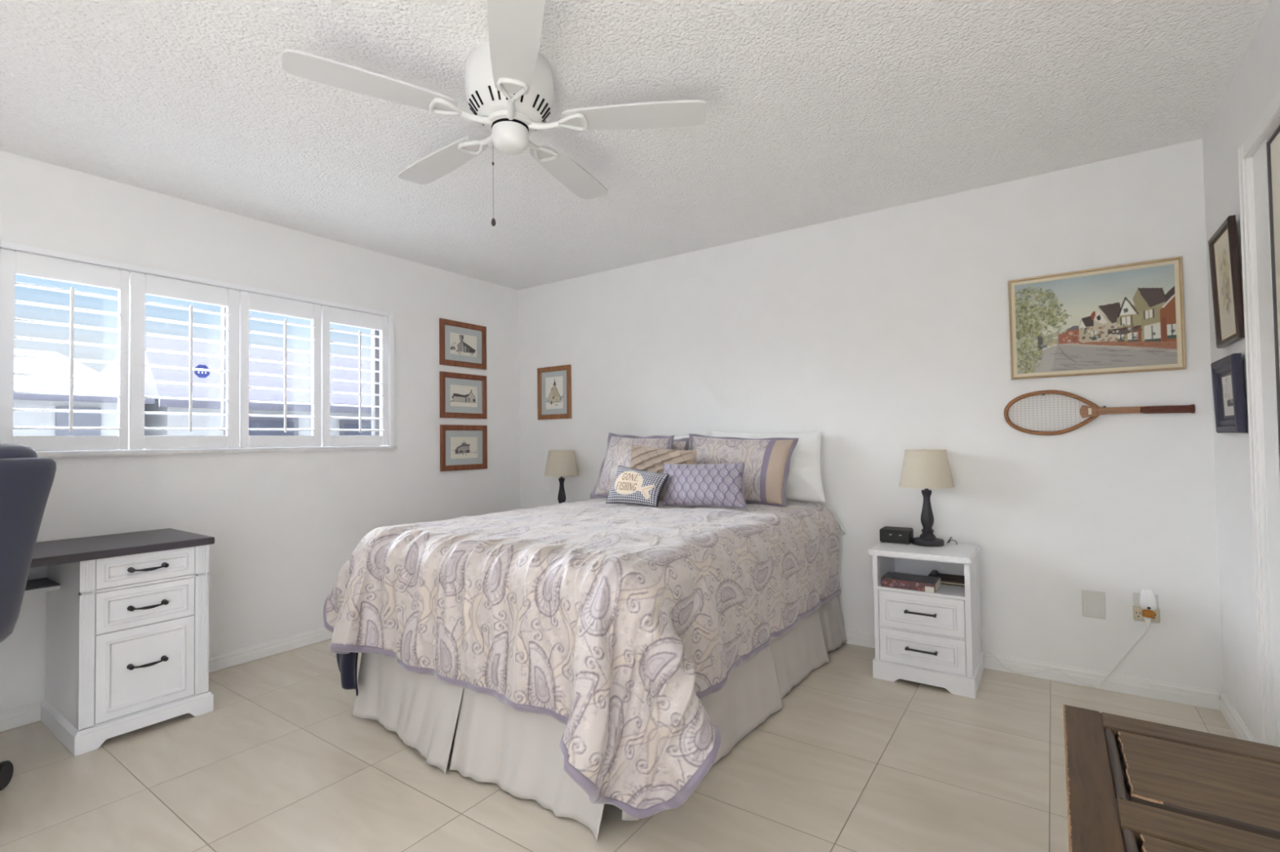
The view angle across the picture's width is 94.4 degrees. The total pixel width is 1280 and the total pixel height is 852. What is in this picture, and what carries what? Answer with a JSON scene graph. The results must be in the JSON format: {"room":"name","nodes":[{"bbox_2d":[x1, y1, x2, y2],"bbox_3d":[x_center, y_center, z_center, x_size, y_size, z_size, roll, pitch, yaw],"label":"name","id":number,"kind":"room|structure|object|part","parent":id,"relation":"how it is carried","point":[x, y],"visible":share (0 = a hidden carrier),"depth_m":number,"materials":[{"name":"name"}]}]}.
{"room":"bedroom","nodes":[
{"label":"bedroom","id":0,"kind":"room"},
{"bbox_2d":[0,150,520,711],"bbox_3d":[-2.514,0.058,2.918,0.200,2.440,5.023,-2,-2,35],"label":"wall","id":1,"kind":"structure","parent":0,"point":[283,526],"depth_m":3.33,"materials":[{"name":"paint"}]},
{"bbox_2d":[0,626,333,732],"bbox_3d":[-2.366,1.237,2.889,0.015,0.077,4.873,-2,-2,35],"label":"baseboard","id":2,"kind":"structure","parent":1,"relation":"attached to","point":[29,713],"depth_m":3.19,"materials":[{"name":"white paint"}]},
{"bbox_2d":[0,240,397,457],"bbox_3d":[-2.239,-0.309,3.252,0.179,0.914,1.895,-2,-2,35],"label":"window","id":3,"kind":"structure","parent":1,"relation":"in","point":[10,246],"depth_m":3.27,"materials":[{"name":"white metal"}]},
{"bbox_2d":[0,248,129,450],"bbox_3d":[-2.572,-0.318,2.665,0.098,0.854,0.427,-2,-2,35],"label":"shutter panel","id":4,"kind":"object","parent":3,"relation":"attached to","point":[12,263],"visible":0.99,"depth_m":2.63,"materials":[{"name":"white paint"}]},
{"bbox_3d":[-2.533,-0.297,2.643,0.012,0.648,0.012,-2,-2,35],"label":"tilt rod","id":5,"kind":"part","parent":4,"relation":"part of","materials":[{"name":"white paint"}]},
{"bbox_2d":[128,271,239,449],"bbox_3d":[-2.319,-0.312,3.037,0.115,0.854,0.466,-2,-2,39],"label":"shutter panel","id":6,"kind":"object","parent":3,"relation":"attached to","point":[141,285],"visible":1,"depth_m":3.00,"materials":[{"name":"white paint"}]},
{"bbox_3d":[-2.279,-0.291,3.009,0.012,0.648,0.012,-2,-2,35],"label":"tilt rod","id":7,"kind":"part","parent":6,"relation":"part of","materials":[{"name":"white paint"}]},
{"bbox_2d":[194,364,209,377],"bbox_3d":[-2.357,-0.295,3.193,0.001,0.070,0.070,-2,-2,35],"label":"sticker","id":8,"kind":"object","parent":3,"relation":"attached to","point":[200,374],"visible":0.93,"depth_m":3.19,"materials":[{"name":"blue plastic"}]},
{"bbox_3d":[-2.215,0.135,3.228,0.134,0.024,1.895,-2,-2,35],"label":"sill","id":9,"kind":"part","parent":3,"relation":"part of","materials":[{"name":"stone"}]},
{"bbox_2d":[239,291,321,447],"bbox_3d":[-2.059,-0.307,3.410,0.115,0.854,0.436,-2,-2,39],"label":"shutter panel","id":10,"kind":"object","parent":3,"relation":"attached to","point":[248,301],"visible":1,"depth_m":3.38,"materials":[{"name":"white paint"}]},
{"bbox_3d":[-2.021,-0.286,3.380,0.012,0.648,0.012,-2,-2,35],"label":"tilt rod","id":11,"kind":"part","parent":10,"relation":"part of","materials":[{"name":"white paint"}]},
{"bbox_2d":[320,306,388,446],"bbox_3d":[-1.808,-0.301,3.771,0.116,0.854,0.434,-2,-2,39],"label":"shutter panel","id":12,"kind":"object","parent":3,"relation":"attached to","point":[329,314],"visible":1,"depth_m":3.74,"materials":[{"name":"white paint"}]},
{"bbox_3d":[-1.768,-0.281,3.744,0.012,0.648,0.012,-2,-2,35],"label":"tilt rod","id":13,"kind":"part","parent":12,"relation":"part of","materials":[{"name":"white paint"}]},
{"bbox_2d":[439,318,486,369],"bbox_3d":[-1.325,-0.611,4.464,0.021,0.335,0.422,-2,-2,35],"label":"framed sketch","id":14,"kind":"object","parent":1,"relation":"attached to","point":[462,344],"visible":1,"depth_m":4.45,"materials":[{"name":"brown wood"}]},
{"bbox_2d":[449,332,476,357],"bbox_3d":[-1.328,-0.611,4.466,0.001,0.171,0.258,-2,-2,35],"label":"print","id":15,"kind":"object","parent":14,"relation":"attached to","point":[460,344],"depth_m":4.46},
{"bbox_2d":[439,371,487,418],"bbox_3d":[-1.319,-0.225,4.455,0.021,0.335,0.422,-2,-2,35],"label":"framed sketch","id":16,"kind":"object","parent":1,"relation":"attached to","point":[462,396],"visible":1,"depth_m":4.44,"materials":[{"name":"brown wood"}]},
{"bbox_2d":[450,384,477,407],"bbox_3d":[-1.323,-0.225,4.457,0.001,0.171,0.258,-2,-2,35],"label":"print","id":17,"kind":"object","parent":16,"relation":"attached to","point":[460,395],"depth_m":4.45},
{"bbox_2d":[440,424,487,471],"bbox_3d":[-1.314,0.161,4.445,0.021,0.336,0.422,-2,-2,35],"label":"framed sketch","id":18,"kind":"object","parent":1,"relation":"attached to","point":[462,447],"visible":1,"depth_m":4.43,"materials":[{"name":"brown wood"}]},
{"bbox_2d":[450,436,477,458],"bbox_3d":[-1.317,0.162,4.447,0.001,0.172,0.258,-2,-2,35],"label":"print","id":19,"kind":"object","parent":18,"relation":"attached to","point":[461,447],"depth_m":4.44},
{"bbox_2d":[0,638,1236,851],"bbox_3d":[-0.635,1.282,1.715,4.595,0.120,5.223,-2,-2,35],"label":"floor","id":20,"kind":"structure","parent":0,"point":[851,760],"depth_m":2.05,"materials":[{"name":"beige tile"}]},
{"bbox_2d":[0,443,56,791],"bbox_3d":[-2.291,0.651,1.742,0.747,1.190,0.752,-2,-2,35],"label":"office chair","id":21,"kind":"object","parent":20,"relation":"on","point":[26,479],"visible":1,"depth_m":1.82,"materials":[{"name":"blue fabric"}]},
{"bbox_3d":[-2.062,0.387,1.587,0.181,0.583,0.752,-2,-2,35],"label":"backrest","id":22,"kind":"part","parent":21,"relation":"part of","materials":[{"name":"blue fabric"}]},
{"bbox_2d":[23,528,214,756],"bbox_3d":[-2.596,0.875,2.093,0.548,0.768,1.694,-2,-2,35],"label":"desk","id":23,"kind":"object","parent":20,"relation":"on","point":[127,637],"visible":1,"depth_m":2.44,"materials":[{"name":"laminate"}]},
{"bbox_3d":[-2.807,0.603,2.275,0.010,0.147,0.761,-2,-2,35],"label":"panel","id":24,"kind":"part","parent":23,"relation":"part of","materials":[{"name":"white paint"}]},
{"bbox_2d":[23,585,60,595],"bbox_3d":[-2.710,0.665,2.206,0.240,0.016,0.761,-2,-2,35],"label":"open shelf","id":25,"kind":"object","parent":23,"relation":"attached to","point":[29,589],"depth_m":2.41,"materials":[{"name":"white paint"}]},
{"bbox_3d":[-2.042,0.997,2.458,0.020,0.342,0.326,-2,-2,35],"label":"drawer","id":26,"kind":"part","parent":23,"relation":"part of","materials":[{"name":"white paint"}]},
{"bbox_3d":[-2.046,0.742,2.464,0.020,0.161,0.326,-2,-2,35],"label":"drawer","id":27,"kind":"part","parent":23,"relation":"part of","materials":[{"name":"white paint"}]},
{"bbox_3d":[-2.048,0.586,2.468,0.020,0.119,0.326,-2,-2,35],"label":"drawer","id":28,"kind":"part","parent":23,"relation":"part of","materials":[{"name":"white paint"}]},
{"bbox_3d":[-2.030,0.980,2.449,0.030,0.023,0.133,-2,-2,35],"label":"handle","id":29,"kind":"part","parent":23,"relation":"part of","materials":[{"name":"black metal"}]},
{"bbox_3d":[-2.034,0.744,2.455,0.030,0.023,0.133,-2,-2,35],"label":"handle","id":30,"kind":"part","parent":23,"relation":"part of","materials":[{"name":"black metal"}]},
{"bbox_3d":[-2.036,0.588,2.459,0.030,0.023,0.133,-2,-2,35],"label":"handle","id":31,"kind":"part","parent":23,"relation":"part of","materials":[{"name":"black metal"}]},
{"bbox_2d":[462,505,846,695],"bbox_3d":[-0.028,0.854,2.985,1.554,0.781,2.030,-2,-2,35],"label":"bed","id":32,"kind":"object","parent":20,"relation":"on","point":[843,532],"visible":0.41,"depth_m":3.38,"materials":[{"name":"white fabric"}]},
{"bbox_2d":[322,497,840,818],"bbox_3d":[-0.129,0.944,2.876,1.965,0.433,2.198,-2,-2,35],"label":"comforter","id":33,"kind":"object","parent":32,"relation":"on","point":[612,623],"visible":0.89,"depth_m":2.07,"materials":[{"name":"beige fabric"}]},
{"bbox_2d":[336,652,358,696],"bbox_3d":[-1.242,0.985,2.521,0.185,0.273,0.045,-2,-2,35],"label":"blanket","id":34,"kind":"object","parent":33,"relation":"hanging from","point":[347,663],"visible":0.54,"depth_m":2.50,"materials":[{"name":"blue fabric"}]},
{"bbox_2d":[590,432,674,498],"bbox_3d":[-0.030,0.250,3.740,0.633,0.431,0.203,-2,-2,35],"label":"pillow sham","id":35,"kind":"object","parent":33,"relation":"on","point":[618,452],"visible":0.4,"depth_m":3.78,"materials":[{"name":"grey fabric"}]},
{"bbox_2d":[605,465,669,506],"bbox_3d":[-0.021,0.335,3.339,0.377,0.218,0.125,-2,-2,38],"label":"cushion","id":36,"kind":"object","parent":33,"relation":"on","point":[630,486],"visible":1,"depth_m":3.29,"materials":[{"name":"blue fabric"}]},
{"bbox_2d":[630,444,697,501],"bbox_3d":[0.121,0.277,3.487,0.510,0.337,0.147,-2,-2,35],"label":"cushion","id":37,"kind":"object","parent":33,"relation":"on","point":[642,458],"visible":0.4,"depth_m":3.50,"materials":[{"name":"beige fabric"}]},
{"bbox_2d":[671,437,689,450],"bbox_3d":[0.123,0.260,3.842,0.447,0.388,0.134,-2,-2,35],"label":"pillow sham","id":38,"kind":"object","parent":33,"relation":"on","point":[682,444],"visible":0.05,"depth_m":3.78,"materials":[{"name":"fabric"}]},
{"bbox_2d":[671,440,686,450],"bbox_3d":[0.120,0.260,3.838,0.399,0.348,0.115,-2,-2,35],"label":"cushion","id":39,"kind":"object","parent":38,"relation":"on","point":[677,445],"depth_m":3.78,"materials":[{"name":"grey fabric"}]},
{"bbox_2d":[673,432,707,450],"bbox_3d":[0.114,0.259,3.966,0.691,0.415,0.159,-2,-2,35],"label":"bed pillow","id":40,"kind":"object","parent":33,"relation":"on","point":[706,433],"visible":0.02,"depth_m":3.89,"materials":[{"name":"white fabric"}]},
{"bbox_2d":[662,462,746,508],"bbox_3d":[0.331,0.318,3.200,0.558,0.241,0.135,-2,-2,35],"label":"cushion","id":41,"kind":"object","parent":33,"relation":"on","point":[720,485],"visible":0.99,"depth_m":3.14,"materials":[{"name":"purple fabric"}]},
{"bbox_2d":[688,433,798,506],"bbox_3d":[0.559,0.246,3.458,0.708,0.418,0.166,-2,-2,35],"label":"pillow sham","id":42,"kind":"object","parent":33,"relation":"on","point":[766,461],"visible":0.6,"depth_m":3.34,"materials":[{"name":"fabric"}]},
{"bbox_2d":[711,431,825,502],"bbox_3d":[0.732,0.235,3.541,0.754,0.424,0.164,-2,-2,35],"label":"bed pillow","id":43,"kind":"object","parent":33,"relation":"on","point":[804,482],"visible":0.36,"depth_m":3.39,"materials":[{"name":"white fabric"}]},
{"bbox_2d":[351,595,847,841],"bbox_3d":[-0.066,1.021,2.951,1.573,0.435,2.136,-2,-2,35],"label":"bed skirt","id":44,"kind":"object","parent":32,"relation":"hanging from","point":[520,753],"visible":0.44,"depth_m":2.20,"materials":[{"name":"white fabric"}]},
{"bbox_3d":[-0.939,1.018,2.345,0.701,0.434,0.132,-2,-2,35],"label":"foot panel","id":45,"kind":"part","parent":44,"relation":"part of","materials":[{"name":"white fabric"}]},
{"bbox_3d":[-0.357,1.001,1.959,0.723,0.435,0.119,-2,-2,35],"label":"foot panel","id":46,"kind":"part","parent":44,"relation":"part of","materials":[{"name":"white fabric"}]},
{"bbox_3d":[0.278,0.996,2.180,0.085,0.432,1.022,-2,-2,36],"label":"panel","id":47,"kind":"part","parent":44,"relation":"part of","materials":[{"name":"white fabric"}]},
{"bbox_3d":[0.756,1.006,2.846,0.098,0.432,0.640,-2,-2,35],"label":"panel","id":48,"kind":"part","parent":44,"relation":"part of","materials":[{"name":"white fabric"}]},
{"bbox_3d":[1.034,1.012,3.252,0.084,0.432,0.367,-2,-2,36],"label":"panel","id":49,"kind":"part","parent":44,"relation":"part of","materials":[{"name":"white fabric"}]},
{"bbox_2d":[867,542,983,698],"bbox_3d":[1.420,0.913,2.941,0.447,0.620,0.427,-2,-2,35],"label":"nightstand","id":50,"kind":"object","parent":20,"relation":"on","point":[925,637],"visible":0.98,"depth_m":2.80,"materials":[{"name":"white paint"}]},
{"bbox_2d":[879,526,913,544],"bbox_3d":[1.348,0.573,3.116,0.143,0.070,0.122,-2,-2,35],"label":"alarm clock","id":51,"kind":"object","parent":50,"relation":"on","point":[887,534],"visible":0.98,"depth_m":3.07,"materials":[{"name":"plastic"}]},
{"bbox_3d":[1.348,0.540,3.117,0.137,0.002,0.114,-2,-2,35],"label":"lid","id":52,"kind":"part","parent":51,"relation":"part of","materials":[{"name":"plastic"}]},
{"bbox_2d":[880,572,940,592],"bbox_3d":[1.324,0.762,2.898,0.240,0.041,0.160,-2,-2,35],"label":"book","id":53,"kind":"object","parent":50,"relation":"in","point":[891,580],"visible":1,"depth_m":2.86,"materials":[{"name":"red paper"}]},
{"bbox_3d":[1.312,0.878,2.776,0.137,0.015,0.031,-2,-2,35],"label":"handle","id":54,"kind":"part","parent":50,"relation":"part of","materials":[{"name":"black metal"}]},
{"bbox_3d":[1.314,1.052,2.771,0.137,0.015,0.031,-2,-2,35],"label":"handle","id":55,"kind":"part","parent":50,"relation":"part of","materials":[{"name":"black metal"}]},
{"bbox_3d":[1.319,0.880,2.789,0.368,0.171,0.020,-2,-2,35],"label":"drawer","id":56,"kind":"part","parent":50,"relation":"part of","materials":[{"name":"white paint"}]},
{"bbox_3d":[1.321,1.054,2.785,0.368,0.156,0.020,-2,-2,35],"label":"drawer","id":57,"kind":"part","parent":50,"relation":"part of","materials":[{"name":"white paint"}]},
{"bbox_2d":[899,449,954,546],"bbox_3d":[1.468,0.363,3.036,0.255,0.483,0.255,-2,-2,35],"label":"table lamp","id":58,"kind":"object","parent":50,"relation":"on","point":[926,469],"visible":1,"depth_m":2.96,"materials":[{"name":"beige fabric"}]},
{"bbox_3d":[1.465,0.126,3.042,0.192,0.008,0.192,-2,-2,35],"label":"shade trim","id":59,"kind":"part","parent":58,"relation":"part of","materials":[{"name":"beige fabric"}]},
{"bbox_3d":[1.466,0.216,3.040,0.253,0.187,0.253,-2,-2,35],"label":"lamp shade","id":60,"kind":"part","parent":58,"relation":"part of","materials":[{"name":"beige fabric"}]},
{"bbox_3d":[1.467,0.307,3.038,0.255,0.008,0.255,-2,-2,35],"label":"shade trim","id":61,"kind":"part","parent":58,"relation":"part of","materials":[{"name":"beige fabric"}]},
{"bbox_2d":[935,573,964,586],"bbox_3d":[1.551,0.770,2.976,0.192,0.021,0.164,-2,-2,35],"label":"book","id":62,"kind":"object","parent":50,"relation":"in","point":[945,579],"visible":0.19,"depth_m":2.93,"materials":[{"name":"black paper"}]},
{"bbox_2d":[928,569,938,577],"bbox_3d":[1.494,0.753,3.019,0.030,0.018,0.120,-2,-2,35],"label":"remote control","id":63,"kind":"object","parent":62,"relation":"on","point":[933,573],"visible":0.82,"depth_m":2.99,"materials":[{"name":"black plastic"}]},
{"bbox_2d":[946,537,957,544],"bbox_3d":[1.589,0.582,3.011,0.027,0.034,0.055,0,-2,-34],"label":"lamp cord","id":64,"kind":"object","parent":50,"relation":"on","point":[949,540],"visible":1,"depth_m":3.02,"materials":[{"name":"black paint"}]},
{"bbox_2d":[986,617,1151,688],"bbox_3d":[1.996,1.027,2.793,0.633,0.362,0.033,-2,-2,38],"label":"power cord","id":65,"kind":"object","parent":20,"relation":"on","point":[1148,620],"visible":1,"depth_m":2.71,"materials":[{"name":"white plastic"}]},
{"bbox_2d":[1063,703,1279,851],"bbox_3d":[1.011,0.929,0.936,0.535,0.500,0.933,-2,-2,35],"label":"wooden chest","id":66,"kind":"object","parent":20,"relation":"on","point":[1133,784],"visible":1,"depth_m":1.12,"materials":[{"name":"brown wood"}]},
{"bbox_3d":[0.980,0.700,1.225,0.021,0.021,0.318,-2,-2,35],"label":"panel moulding","id":67,"kind":"part","parent":66,"relation":"part of","materials":[{"name":"brown wood"}]},
{"bbox_3d":[0.738,0.695,0.877,0.021,0.021,0.321,-2,-2,35],"label":"panel moulding","id":68,"kind":"part","parent":66,"relation":"part of","materials":[{"name":"brown wood"}]},
{"bbox_3d":[0.898,0.680,0.780,0.340,0.001,0.293,-2,-2,35],"label":"lid panel","id":69,"kind":"part","parent":66,"relation":"part of","materials":[{"name":"brown wood"}]},
{"bbox_3d":[1.250,0.699,1.289,0.388,0.027,0.086,-2,-2,35],"label":"lid rail","id":70,"kind":"part","parent":66,"relation":"part of","materials":[{"name":"brown wood"}]},
{"bbox_3d":[1.012,0.694,0.946,0.388,0.027,0.097,-2,-2,35],"label":"lid rail","id":71,"kind":"part","parent":66,"relation":"part of","materials":[{"name":"brown wood"}]},
{"bbox_3d":[1.140,0.685,1.129,0.340,0.001,0.290,-2,-2,35],"label":"lid panel","id":72,"kind":"part","parent":66,"relation":"part of","materials":[{"name":"brown wood"}]},
{"bbox_3d":[-0.638,0.977,4.371,0.447,0.620,0.427,-2,-2,35],"label":"nightstand","id":73,"kind":"object","parent":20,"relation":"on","visible":0},
{"bbox_2d":[544,450,578,503],"bbox_3d":[-0.590,0.427,4.466,0.255,0.483,0.255,-2,-2,35],"label":"table lamp","id":74,"kind":"object","parent":73,"relation":"on","point":[561,464],"visible":0.77,"depth_m":4.38,"materials":[{"name":"beige fabric"}]},
{"bbox_3d":[-0.592,0.280,4.470,0.253,0.187,0.253,-2,-2,35],"label":"lamp shade","id":75,"kind":"part","parent":74,"relation":"part of","materials":[{"name":"beige fabric"}]},
{"bbox_3d":[-0.593,0.190,4.472,0.192,0.008,0.192,-2,-2,35],"label":"shade trim","id":76,"kind":"part","parent":74,"relation":"part of","materials":[{"name":"beige fabric"}]},
{"bbox_3d":[-0.591,0.371,4.468,0.255,0.008,0.255,-2,-2,35],"label":"shade trim","id":77,"kind":"part","parent":74,"relation":"part of","materials":[{"name":"beige fabric"}]},
{"bbox_2d":[0,0,1272,290],"bbox_3d":[-0.671,-1.277,1.778,4.595,0.120,5.223,-2,-2,35],"label":"ceiling","id":78,"kind":"structure","parent":0,"point":[818,111],"depth_m":2.25,"materials":[{"name":"white paint"}]},
{"bbox_2d":[282,0,706,226],"bbox_3d":[-0.460,-0.944,2.044,1.257,0.538,1.282,-2,-2,35],"label":"ceiling fan","id":79,"kind":"object","parent":78,"relation":"hanging from","point":[508,84],"visible":1,"depth_m":1.92,"materials":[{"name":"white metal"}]},
{"bbox_3d":[-0.801,-1.028,1.790,0.477,0.014,0.137,0,-2,-32],"label":"blade","id":80,"kind":"part","parent":79,"relation":"part of","materials":[{"name":"white wood"}]},
{"bbox_3d":[-0.764,-1.016,2.287,0.477,0.014,0.137,-2,-2,40],"label":"blade","id":81,"kind":"part","parent":79,"relation":"part of","materials":[{"name":"white wood"}]},
{"bbox_3d":[-0.498,-0.831,2.010,0.003,0.274,0.002,-1,-1,-10],"label":"pull chain","id":82,"kind":"part","parent":79,"relation":"part of","materials":[{"name":"grey metal"}]},
{"bbox_3d":[-0.496,-0.690,2.007,0.015,0.028,0.015,-2,-2,35],"label":"chain pull","id":83,"kind":"part","parent":79,"relation":"part of","materials":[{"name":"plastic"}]},
{"bbox_3d":[-0.340,-1.039,1.602,0.137,0.014,0.477,0,-1,-14],"label":"blade","id":84,"kind":"part","parent":79,"relation":"part of","materials":[{"name":"white wood"}]},
{"bbox_3d":[-0.281,-1.020,2.406,0.137,0.014,0.477,-1,-2,22],"label":"blade","id":85,"kind":"part","parent":79,"relation":"part of","materials":[{"name":"white wood"}]},
{"bbox_3d":[-0.018,-1.034,1.983,0.477,0.014,0.137,-1,-1,4],"label":"blade","id":86,"kind":"part","parent":79,"relation":"part of","materials":[{"name":"white wood"}]},
{"bbox_2d":[518,138,1223,694],"bbox_3d":[0.781,0.033,3.809,4.595,2.440,0.200,-2,-2,35],"label":"wall","id":87,"kind":"structure","parent":0,"point":[885,333],"depth_m":3.07,"materials":[{"name":"paint"}]},
{"bbox_2d":[537,364,571,419],"bbox_3d":[-0.682,-0.263,4.694,0.348,0.417,0.021,-2,-2,35],"label":"sketch","id":88,"kind":"object","parent":87,"relation":"attached to","point":[553,383],"visible":1,"depth_m":4.69,"materials":[{"name":"brown wood"}]},
{"bbox_2d":[545,376,563,408],"bbox_3d":[-0.680,-0.263,4.698,0.196,0.265,0.001,-2,-2,35],"label":"print","id":89,"kind":"object","parent":88,"relation":"attached to","point":[553,385],"depth_m":4.70},
{"bbox_2d":[844,628,1220,711],"bbox_3d":[0.736,1.213,3.691,4.165,0.077,0.015,-2,-2,35],"label":"baseboard","id":90,"kind":"structure","parent":87,"relation":"attached to","point":[1162,691],"depth_m":2.73,"materials":[{"name":"white paint"}]},
{"bbox_2d":[1081,589,1106,619],"bbox_3d":[2.104,0.828,2.750,0.087,0.124,0.007,-2,-2,35],"label":"blank plate","id":91,"kind":"object","parent":87,"relation":"attached to","point":[1093,602],"visible":1,"depth_m":2.75,"materials":[{"name":"white plastic"}]},
{"bbox_2d":[1008,256,1186,379],"bbox_3d":[2.099,-0.484,2.760,0.643,0.491,0.027,-2,-2,35],"label":"painting","id":92,"kind":"object","parent":87,"relation":"attached to","point":[1128,317],"visible":1,"depth_m":2.75,"materials":[{"name":"multicoloured paper"}]},
{"bbox_2d":[1004,390,1195,435],"bbox_3d":[2.099,-0.068,2.752,0.700,0.218,0.039,-2,-2,35],"label":"tennis racket","id":93,"kind":"object","parent":87,"relation":"attached to","point":[1093,411],"visible":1,"depth_m":2.78,"materials":[{"name":"brown wood"}]},
{"bbox_3d":[1.966,-0.064,2.845,0.377,0.218,0.019,-2,-2,35],"label":"head frame","id":94,"kind":"part","parent":93,"relation":"part of","materials":[{"name":"brown wood"}]},
{"bbox_2d":[1133,592,1159,623],"bbox_3d":[2.250,0.811,2.636,0.090,0.126,0.030,-2,-2,35],"label":"outlet","id":95,"kind":"object","parent":87,"relation":"attached to","point":[1137,610],"visible":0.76,"depth_m":2.64,"materials":[{"name":"beige plastic"}]},
{"bbox_2d":[1139,588,1156,617],"bbox_3d":[2.229,0.777,2.602,0.058,0.120,0.050,-2,-2,35],"label":"air freshener","id":96,"kind":"object","parent":95,"relation":"attached to","point":[1148,602],"visible":1,"depth_m":2.59,"materials":[{"name":"white plastic"}]},
{"bbox_2d":[1142,609,1155,617],"bbox_3d":[2.229,0.820,2.600,0.045,0.035,0.045,-2,-2,35],"label":"oil bottle","id":97,"kind":"object","parent":96,"relation":"on","point":[1145,613],"depth_m":2.59,"materials":[{"name":"orange"}]},
{"bbox_2d":[1202,0,1279,746],"bbox_3d":[1.094,-0.055,0.411,0.200,2.440,5.023,-2,-2,35],"label":"wall","id":98,"kind":"structure","parent":0,"point":[1255,82],"depth_m":2.19,"materials":[{"name":"paint"}]},
{"bbox_2d":[1208,214,1244,348],"bbox_3d":[2.178,-0.522,2.206,0.034,0.432,0.319,-2,-2,35],"label":"framed piece","id":99,"kind":"object","parent":98,"relation":"attached to","point":[1226,286],"visible":1,"depth_m":2.20,"materials":[{"name":"brown wood"}]},
{"bbox_2d":[1215,233,1235,337],"bbox_3d":[2.182,-0.522,2.204,0.011,0.380,0.267,-2,-2,35],"label":"print","id":100,"kind":"object","parent":99,"relation":"attached to","point":[1225,326],"depth_m":2.24,"materials":[{"name":"paper"}]},
{"bbox_2d":[1210,352,1248,433],"bbox_3d":[2.199,-0.114,2.219,0.034,0.280,0.335,-2,-2,35],"label":"framed photograph","id":101,"kind":"object","parent":98,"relation":"attached to","point":[1227,373],"visible":1,"depth_m":2.20,"materials":[{"name":"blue wood"}]},
{"bbox_2d":[1222,374,1234,416],"bbox_3d":[2.204,-0.114,2.216,0.005,0.152,0.207,-2,-2,35],"label":"print","id":102,"kind":"object","parent":101,"relation":"attached to","point":[1227,392],"depth_m":2.24,"materials":[{"name":"paper"}]},
{"bbox_2d":[1219,691,1257,742],"bbox_3d":[2.271,1.155,2.239,0.015,0.077,0.648,-2,-2,35],"label":"baseboard","id":103,"kind":"structure","parent":98,"relation":"attached to","point":[1238,727],"depth_m":2.31,"materials":[{"name":"white paint"}]},
{"bbox_2d":[1237,88,1279,746],"bbox_3d":[1.546,0.111,1.247,0.021,2.137,1.835,-2,-2,35],"label":"trim","id":104,"kind":"structure","parent":98,"relation":"attached to","point":[1271,114],"depth_m":1.96,"materials":[{"name":"white paint"}]},
{"bbox_2d":[1252,138,1279,746],"bbox_3d":[2.030,0.147,1.867,0.056,2.082,0.143,-2,-2,35],"label":"trim","id":105,"kind":"structure","parent":98,"relation":"attached to","point":[1271,446],"depth_m":1.89,"materials":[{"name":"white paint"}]},
{"bbox_2d":[1266,124,1279,466],"bbox_3d":[1.535,0.133,1.167,0.039,2.070,1.572,-2,-2,35],"label":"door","id":106,"kind":"structure","parent":98,"relation":"in","point":[1273,144],"depth_m":1.82,"materials":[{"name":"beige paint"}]},
{"label":"outside","id":107,"kind":"structure","parent":0,"visible":0},
{"bbox_3d":[-4.085,1.508,2.818,70.000,0.180,60.000,-2,-2,35],"label":"ground","id":108,"kind":"structure","parent":107,"visible":0},
{"bbox_2d":[13,348,155,435],"bbox_3d":[-10.243,0.235,4.865,4.820,2.600,8.700,-2,-2,35],"label":"house","id":109,"kind":"structure","parent":108,"relation":"on","point":[21,365],"depth_m":6.80,"materials":[{"name":"paint"}]},
{"bbox_2d":[100,335,371,435],"bbox_3d":[-4.897,0.175,12.386,4.620,2.940,9.650,-2,-2,35],"label":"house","id":110,"kind":"structure","parent":108,"relation":"on","point":[153,389],"depth_m":8.60,"materials":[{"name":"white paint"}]}
]}

